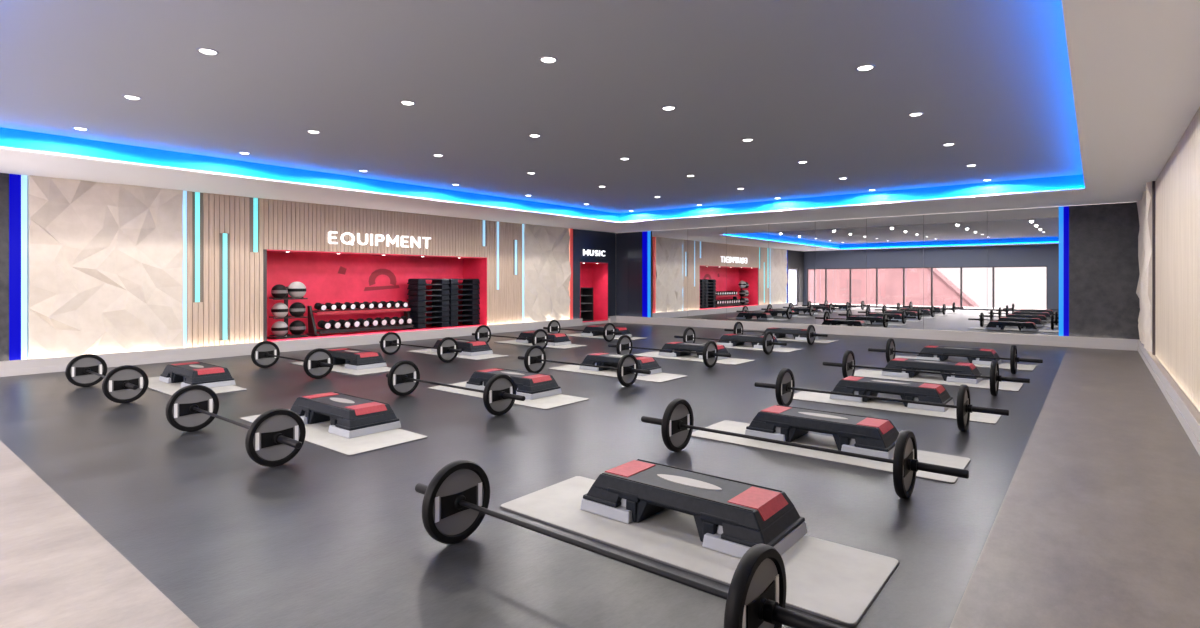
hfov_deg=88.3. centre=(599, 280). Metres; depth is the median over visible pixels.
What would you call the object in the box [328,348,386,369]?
step platform
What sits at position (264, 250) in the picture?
trim
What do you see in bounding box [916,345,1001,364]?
step platform
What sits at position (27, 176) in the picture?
wall
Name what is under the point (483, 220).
tube
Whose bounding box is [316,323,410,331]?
shelf
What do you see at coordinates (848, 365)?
barbell
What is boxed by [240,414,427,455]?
exercise mat
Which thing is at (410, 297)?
step platform
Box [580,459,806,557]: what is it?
step platform
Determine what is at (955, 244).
mirror panel
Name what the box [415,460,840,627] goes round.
barbell
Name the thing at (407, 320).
dumbbell
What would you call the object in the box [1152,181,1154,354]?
trim
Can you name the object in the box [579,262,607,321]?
niche
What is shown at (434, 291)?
step platform
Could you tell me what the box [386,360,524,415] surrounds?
barbell
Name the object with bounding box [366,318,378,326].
dumbbell
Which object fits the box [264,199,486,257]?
wall panel
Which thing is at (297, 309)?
medicine ball
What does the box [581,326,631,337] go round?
step platform
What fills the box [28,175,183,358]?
wall panel
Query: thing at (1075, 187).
light strip
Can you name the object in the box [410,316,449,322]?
step platform
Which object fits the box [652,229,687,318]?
mirror panel
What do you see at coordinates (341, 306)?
dumbbell
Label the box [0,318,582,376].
baseboard
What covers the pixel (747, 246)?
mirror panel
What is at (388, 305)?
dumbbell
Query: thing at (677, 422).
barbell
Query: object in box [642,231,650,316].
light panel
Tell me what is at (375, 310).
shelf
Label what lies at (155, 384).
exercise mat
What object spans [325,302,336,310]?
dumbbell
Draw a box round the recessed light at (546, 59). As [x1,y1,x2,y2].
[539,56,557,63]
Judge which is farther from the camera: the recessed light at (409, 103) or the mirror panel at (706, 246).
the mirror panel at (706, 246)
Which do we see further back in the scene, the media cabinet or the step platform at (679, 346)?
the media cabinet
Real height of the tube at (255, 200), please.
0.992 m
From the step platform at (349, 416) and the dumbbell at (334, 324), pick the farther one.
the dumbbell at (334, 324)
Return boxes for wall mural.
[338,266,399,290]
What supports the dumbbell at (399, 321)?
on the dumbbell rack at (312, 331)
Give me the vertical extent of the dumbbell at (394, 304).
0.169 m
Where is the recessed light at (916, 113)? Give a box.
[908,112,923,116]
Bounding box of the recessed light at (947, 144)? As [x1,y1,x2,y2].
[942,143,954,145]
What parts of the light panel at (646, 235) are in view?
panel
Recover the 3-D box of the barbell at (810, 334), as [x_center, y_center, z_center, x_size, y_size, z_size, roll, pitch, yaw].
[3.767,1.143,13.429,2.330,0.414,0.414,0,0,39]
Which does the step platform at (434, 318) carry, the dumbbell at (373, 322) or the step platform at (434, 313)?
the step platform at (434, 313)
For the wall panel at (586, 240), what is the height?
2.647 m
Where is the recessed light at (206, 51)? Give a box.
[196,48,219,55]
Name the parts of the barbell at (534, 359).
weight plate, plate, weight plate, plate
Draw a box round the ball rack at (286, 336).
[267,287,307,339]
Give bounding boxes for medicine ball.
[271,284,287,298]
[271,303,288,317]
[271,321,288,335]
[287,282,306,297]
[289,302,305,316]
[289,320,305,334]
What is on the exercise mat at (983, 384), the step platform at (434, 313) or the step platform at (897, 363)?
the step platform at (897, 363)
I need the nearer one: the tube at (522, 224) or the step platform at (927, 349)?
the step platform at (927, 349)
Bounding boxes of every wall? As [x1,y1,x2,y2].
[0,176,609,361]
[267,249,486,341]
[630,207,1140,341]
[1155,355,1199,413]
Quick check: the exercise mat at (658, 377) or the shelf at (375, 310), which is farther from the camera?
the shelf at (375, 310)
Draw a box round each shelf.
[312,307,402,312]
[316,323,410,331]
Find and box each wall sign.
[328,231,430,247]
[583,249,604,255]
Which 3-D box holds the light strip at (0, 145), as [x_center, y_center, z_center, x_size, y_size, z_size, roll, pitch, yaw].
[-3.522,-1.546,11.382,0.025,0.019,12.700,0,0,39]
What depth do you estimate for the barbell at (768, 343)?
11.38 m
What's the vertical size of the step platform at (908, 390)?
0.217 m
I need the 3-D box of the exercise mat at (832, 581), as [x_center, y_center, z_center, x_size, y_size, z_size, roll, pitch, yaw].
[0.416,1.343,3.314,2.040,0.011,0.724,0,0,39]
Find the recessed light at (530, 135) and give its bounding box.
[528,134,540,136]
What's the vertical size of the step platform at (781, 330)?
0.217 m
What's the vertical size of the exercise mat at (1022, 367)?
0.011 m
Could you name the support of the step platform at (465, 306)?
on the step platform at (465, 311)
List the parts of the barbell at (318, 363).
weight plate, plate, weight plate, plate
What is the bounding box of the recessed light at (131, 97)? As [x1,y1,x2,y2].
[122,95,141,99]
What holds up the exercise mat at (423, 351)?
on the floor
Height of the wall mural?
0.560 m
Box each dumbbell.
[314,303,326,310]
[317,320,330,329]
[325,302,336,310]
[328,320,340,328]
[335,302,346,309]
[338,319,350,327]
[344,302,355,309]
[348,319,359,327]
[354,302,364,309]
[357,318,369,326]
[363,301,373,308]
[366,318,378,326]
[371,301,382,308]
[375,317,386,325]
[381,301,391,308]
[384,317,395,325]
[389,301,399,307]
[392,316,403,324]
[397,300,407,307]
[400,316,411,323]
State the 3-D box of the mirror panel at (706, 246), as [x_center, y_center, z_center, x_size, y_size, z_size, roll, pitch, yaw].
[3.070,-0.183,17.756,1.250,2.647,0.025,0,0,39]
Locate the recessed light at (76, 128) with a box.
[72,127,88,130]
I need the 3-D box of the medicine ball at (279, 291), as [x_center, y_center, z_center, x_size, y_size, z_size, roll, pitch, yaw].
[-6.250,0.226,12.046,0.292,0.290,0.292,0,0,39]
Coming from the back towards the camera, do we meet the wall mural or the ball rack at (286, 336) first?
the wall mural
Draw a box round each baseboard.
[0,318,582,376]
[608,316,615,322]
[616,316,1137,350]
[1138,340,1199,455]
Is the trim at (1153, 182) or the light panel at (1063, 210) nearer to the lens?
the trim at (1153, 182)
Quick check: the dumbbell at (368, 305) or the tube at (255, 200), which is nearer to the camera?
the tube at (255, 200)
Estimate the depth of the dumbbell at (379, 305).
13.75 m
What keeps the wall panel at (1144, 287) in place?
attached to the wall at (1155, 355)
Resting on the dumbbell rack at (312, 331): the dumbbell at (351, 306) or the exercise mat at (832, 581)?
the dumbbell at (351, 306)
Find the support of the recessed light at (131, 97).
in the ceiling at (991, 79)
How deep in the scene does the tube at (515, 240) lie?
16.39 m
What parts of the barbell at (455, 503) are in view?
weight plate, plate, weight plate, plate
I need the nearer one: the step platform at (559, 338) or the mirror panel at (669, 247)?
the step platform at (559, 338)
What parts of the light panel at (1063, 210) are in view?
panel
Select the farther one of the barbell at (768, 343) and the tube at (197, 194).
the barbell at (768, 343)
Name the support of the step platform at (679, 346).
on the exercise mat at (729, 361)
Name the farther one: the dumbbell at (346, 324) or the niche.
the niche
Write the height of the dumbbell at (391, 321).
0.189 m
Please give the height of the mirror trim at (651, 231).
2.647 m
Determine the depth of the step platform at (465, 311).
15.60 m
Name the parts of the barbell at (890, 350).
weight plate, plate, weight plate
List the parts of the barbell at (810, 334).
weight plate, weight plate, plate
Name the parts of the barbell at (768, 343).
weight plate, plate, weight plate, plate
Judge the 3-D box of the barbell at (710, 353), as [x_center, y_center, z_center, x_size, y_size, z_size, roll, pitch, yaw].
[1.062,1.143,10.060,2.330,0.414,0.414,0,0,39]
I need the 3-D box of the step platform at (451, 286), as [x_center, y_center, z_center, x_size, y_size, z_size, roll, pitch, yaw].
[-3.515,0.159,15.556,0.430,0.128,0.911,0,0,39]
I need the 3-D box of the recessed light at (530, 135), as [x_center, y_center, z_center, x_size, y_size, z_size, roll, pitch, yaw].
[-0.799,-1.764,7.566,0.154,0.013,0.154,0,0,39]
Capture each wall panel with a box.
[0,173,8,360]
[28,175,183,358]
[187,191,263,346]
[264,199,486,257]
[486,220,521,324]
[524,224,570,321]
[573,229,615,318]
[616,232,641,316]
[1069,202,1139,338]
[1136,182,1151,352]
[1155,107,1199,410]
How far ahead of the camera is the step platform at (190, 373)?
7.83 m
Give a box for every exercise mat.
[148,376,246,395]
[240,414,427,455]
[290,362,390,375]
[407,349,507,359]
[428,381,588,409]
[494,340,585,348]
[500,476,898,626]
[548,365,687,382]
[567,333,645,339]
[634,351,753,364]
[691,420,970,483]
[702,343,801,352]
[776,337,837,342]
[793,389,1001,423]
[854,369,1023,391]
[895,356,1035,370]
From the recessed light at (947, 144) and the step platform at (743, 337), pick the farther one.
the step platform at (743, 337)
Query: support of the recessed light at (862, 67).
in the ceiling at (991, 79)
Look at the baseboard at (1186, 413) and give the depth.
6.41 m
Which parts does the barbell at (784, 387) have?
weight plate, plate, weight plate, plate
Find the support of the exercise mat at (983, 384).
on the floor
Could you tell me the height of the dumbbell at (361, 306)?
0.169 m
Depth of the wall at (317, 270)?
13.82 m
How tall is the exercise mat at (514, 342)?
0.011 m
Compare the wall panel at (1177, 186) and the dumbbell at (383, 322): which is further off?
the dumbbell at (383, 322)
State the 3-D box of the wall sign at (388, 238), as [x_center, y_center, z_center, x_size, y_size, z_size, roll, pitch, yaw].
[-4.674,-0.846,13.319,0.030,0.268,2.440,0,0,39]
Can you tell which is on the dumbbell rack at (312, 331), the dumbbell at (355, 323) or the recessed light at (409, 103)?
the dumbbell at (355, 323)
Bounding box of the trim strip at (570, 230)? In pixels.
[569,228,572,318]
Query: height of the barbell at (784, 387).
0.414 m
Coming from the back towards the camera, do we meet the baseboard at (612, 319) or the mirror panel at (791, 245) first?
the baseboard at (612, 319)
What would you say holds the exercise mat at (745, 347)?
on the floor
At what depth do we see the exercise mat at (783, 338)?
13.69 m
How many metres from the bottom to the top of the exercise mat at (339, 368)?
0.011 m
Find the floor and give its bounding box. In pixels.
[0,323,1199,627]
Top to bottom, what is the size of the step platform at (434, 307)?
0.128 m
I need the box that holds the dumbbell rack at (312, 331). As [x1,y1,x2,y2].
[307,306,415,336]
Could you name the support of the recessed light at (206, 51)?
in the ceiling at (991, 79)
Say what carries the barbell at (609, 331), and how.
on the floor
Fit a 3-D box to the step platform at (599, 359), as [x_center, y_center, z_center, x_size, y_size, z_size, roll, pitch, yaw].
[0.295,1.229,9.137,1.156,0.217,0.506,0,0,39]
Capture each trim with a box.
[263,249,266,340]
[583,320,608,324]
[651,231,651,316]
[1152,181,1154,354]
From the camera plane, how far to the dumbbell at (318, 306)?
12.76 m
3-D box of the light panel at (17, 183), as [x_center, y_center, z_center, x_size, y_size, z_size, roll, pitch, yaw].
[-8.327,-0.183,8.844,0.060,2.647,0.185,0,0,39]
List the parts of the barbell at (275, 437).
weight plate, plate, weight plate, plate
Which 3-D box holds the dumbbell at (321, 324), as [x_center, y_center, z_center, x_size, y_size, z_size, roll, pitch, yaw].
[-5.694,0.926,12.766,0.294,0.189,0.164,0,0,39]
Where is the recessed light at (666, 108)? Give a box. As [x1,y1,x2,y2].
[661,106,675,110]
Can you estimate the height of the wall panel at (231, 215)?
2.648 m
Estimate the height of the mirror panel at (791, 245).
2.647 m
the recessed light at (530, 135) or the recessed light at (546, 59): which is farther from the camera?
the recessed light at (530, 135)
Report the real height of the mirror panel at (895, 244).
2.647 m
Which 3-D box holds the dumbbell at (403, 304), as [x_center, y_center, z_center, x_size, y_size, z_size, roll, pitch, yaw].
[-4.589,0.556,14.335,0.293,0.169,0.144,0,0,39]
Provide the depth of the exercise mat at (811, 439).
4.79 m
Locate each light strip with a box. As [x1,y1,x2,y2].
[0,145,617,221]
[621,187,1084,221]
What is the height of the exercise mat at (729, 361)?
0.011 m
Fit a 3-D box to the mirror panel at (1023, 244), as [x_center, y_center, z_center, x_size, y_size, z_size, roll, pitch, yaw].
[8.918,-0.183,13.060,1.250,2.647,0.025,0,0,39]
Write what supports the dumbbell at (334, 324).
on the dumbbell rack at (312, 331)
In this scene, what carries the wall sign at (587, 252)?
attached to the wall panel at (586, 240)
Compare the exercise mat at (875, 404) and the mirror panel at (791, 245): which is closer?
the exercise mat at (875, 404)
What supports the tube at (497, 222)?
attached to the wall panel at (504, 305)
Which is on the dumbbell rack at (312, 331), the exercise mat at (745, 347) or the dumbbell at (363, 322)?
the dumbbell at (363, 322)
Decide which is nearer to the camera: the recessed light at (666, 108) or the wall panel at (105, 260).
the recessed light at (666, 108)
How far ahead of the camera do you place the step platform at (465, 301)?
15.56 m
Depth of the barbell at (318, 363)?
8.57 m
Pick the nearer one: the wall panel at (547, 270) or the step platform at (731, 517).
the step platform at (731, 517)
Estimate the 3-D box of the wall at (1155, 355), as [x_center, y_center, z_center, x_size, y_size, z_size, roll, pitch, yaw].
[5.452,-0.080,5.465,0.180,2.860,16.550,0,0,39]
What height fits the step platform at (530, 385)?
0.217 m
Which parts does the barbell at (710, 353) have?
weight plate, plate, weight plate, plate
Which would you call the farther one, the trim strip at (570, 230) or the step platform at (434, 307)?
the trim strip at (570, 230)
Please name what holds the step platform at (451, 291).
on the step platform at (453, 296)
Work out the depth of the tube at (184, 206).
10.42 m
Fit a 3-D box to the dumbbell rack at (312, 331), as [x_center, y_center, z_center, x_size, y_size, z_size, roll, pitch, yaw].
[-5.162,0.839,13.532,0.445,0.620,2.320,0,0,39]
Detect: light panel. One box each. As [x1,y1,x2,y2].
[9,174,26,359]
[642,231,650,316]
[1059,206,1068,335]
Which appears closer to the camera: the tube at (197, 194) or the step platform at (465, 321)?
the tube at (197, 194)
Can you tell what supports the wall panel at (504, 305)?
attached to the wall at (27, 176)
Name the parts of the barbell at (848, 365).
weight plate, plate, weight plate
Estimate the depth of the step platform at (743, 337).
12.46 m
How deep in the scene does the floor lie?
3.77 m
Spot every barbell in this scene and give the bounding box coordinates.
[65,354,148,402]
[165,384,305,466]
[251,341,333,378]
[379,332,461,361]
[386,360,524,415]
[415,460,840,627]
[472,325,553,348]
[518,345,650,385]
[543,320,621,341]
[608,335,730,367]
[641,398,968,498]
[674,327,786,353]
[724,322,827,344]
[754,368,1008,431]
[823,350,1029,395]
[868,338,1042,373]
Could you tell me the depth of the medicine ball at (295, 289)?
12.20 m
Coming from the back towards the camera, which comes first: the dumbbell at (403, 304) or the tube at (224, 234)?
the dumbbell at (403, 304)
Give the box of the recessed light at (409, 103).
[400,101,415,105]
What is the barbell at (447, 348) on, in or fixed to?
on the floor
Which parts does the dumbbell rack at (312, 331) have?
shelf rail, shelf rail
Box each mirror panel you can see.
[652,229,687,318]
[688,226,725,320]
[726,224,768,322]
[769,221,814,324]
[815,218,866,326]
[867,215,923,329]
[924,211,986,331]
[987,207,1058,335]
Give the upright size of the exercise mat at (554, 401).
0.011 m
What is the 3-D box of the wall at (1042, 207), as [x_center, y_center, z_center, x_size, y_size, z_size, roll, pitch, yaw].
[5.535,-0.080,15.902,13.120,2.860,0.170,0,0,39]
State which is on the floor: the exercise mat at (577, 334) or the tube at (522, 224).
the exercise mat at (577, 334)
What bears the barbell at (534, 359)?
on the floor
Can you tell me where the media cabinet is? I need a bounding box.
[581,287,592,320]
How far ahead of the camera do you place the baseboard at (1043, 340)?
14.14 m
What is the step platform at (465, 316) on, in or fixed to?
on the step platform at (465, 321)
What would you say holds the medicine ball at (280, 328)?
on the ball rack at (286, 336)
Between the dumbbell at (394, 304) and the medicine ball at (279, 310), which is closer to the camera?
the medicine ball at (279, 310)
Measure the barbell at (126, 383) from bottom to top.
0.414 m
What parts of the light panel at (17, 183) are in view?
panel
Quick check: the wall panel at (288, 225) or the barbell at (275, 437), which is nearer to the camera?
the barbell at (275, 437)
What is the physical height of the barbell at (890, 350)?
0.414 m
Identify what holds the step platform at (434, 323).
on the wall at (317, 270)
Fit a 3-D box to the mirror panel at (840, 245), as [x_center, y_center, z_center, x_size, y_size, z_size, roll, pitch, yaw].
[5.994,-0.183,15.408,1.250,2.647,0.025,0,0,39]
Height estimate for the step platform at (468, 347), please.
0.217 m
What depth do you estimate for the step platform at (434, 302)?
14.62 m
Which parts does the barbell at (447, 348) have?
weight plate, plate, plate, weight plate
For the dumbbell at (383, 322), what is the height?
0.189 m
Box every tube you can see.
[182,191,186,347]
[195,192,199,301]
[223,233,226,339]
[253,198,257,251]
[483,220,484,245]
[497,222,498,289]
[515,240,516,274]
[522,224,523,322]
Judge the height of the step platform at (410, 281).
0.128 m
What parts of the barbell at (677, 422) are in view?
weight plate, plate, weight plate, plate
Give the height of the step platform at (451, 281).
0.128 m
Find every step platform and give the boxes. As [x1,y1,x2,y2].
[159,362,235,387]
[290,392,400,438]
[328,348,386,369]
[407,279,449,283]
[407,284,449,289]
[407,289,449,294]
[407,295,449,300]
[408,300,449,305]
[408,305,449,311]
[409,310,449,317]
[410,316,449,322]
[412,321,449,328]
[431,339,492,355]
[448,289,479,294]
[448,304,479,309]
[448,319,479,325]
[449,279,479,283]
[449,284,479,288]
[449,294,479,299]
[449,299,479,304]
[449,309,479,315]
[449,314,479,320]
[465,368,561,399]
[516,331,570,345]
[579,353,661,375]
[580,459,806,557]
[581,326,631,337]
[659,342,730,359]
[717,334,780,348]
[745,405,898,458]
[762,327,817,339]
[830,376,953,411]
[881,358,982,383]
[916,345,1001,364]
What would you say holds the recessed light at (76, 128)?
in the ceiling at (991, 79)
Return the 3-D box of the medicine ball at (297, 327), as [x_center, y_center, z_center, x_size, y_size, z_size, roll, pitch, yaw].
[-6.031,0.950,12.319,0.302,0.300,0.302,0,0,39]
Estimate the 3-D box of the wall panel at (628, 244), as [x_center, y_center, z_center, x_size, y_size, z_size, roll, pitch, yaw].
[0.919,-0.183,19.479,1.023,2.647,0.030,0,0,39]
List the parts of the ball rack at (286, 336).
post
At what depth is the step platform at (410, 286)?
14.57 m
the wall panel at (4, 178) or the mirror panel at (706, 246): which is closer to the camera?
the wall panel at (4, 178)
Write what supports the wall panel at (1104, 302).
attached to the wall at (1042, 207)
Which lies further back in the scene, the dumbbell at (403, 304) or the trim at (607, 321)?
the trim at (607, 321)
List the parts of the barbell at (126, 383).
weight plate, plate, weight plate, plate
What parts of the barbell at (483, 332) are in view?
weight plate, plate, weight plate, plate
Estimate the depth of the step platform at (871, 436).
4.96 m
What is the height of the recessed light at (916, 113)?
0.013 m
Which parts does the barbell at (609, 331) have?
weight plate, plate, weight plate, plate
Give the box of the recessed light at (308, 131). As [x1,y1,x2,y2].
[307,130,320,133]
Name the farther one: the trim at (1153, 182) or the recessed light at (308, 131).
the trim at (1153, 182)
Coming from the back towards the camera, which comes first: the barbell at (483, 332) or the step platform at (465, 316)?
the step platform at (465, 316)
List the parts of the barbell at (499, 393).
weight plate, plate, weight plate, plate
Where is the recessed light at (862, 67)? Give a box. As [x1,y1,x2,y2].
[855,65,874,70]

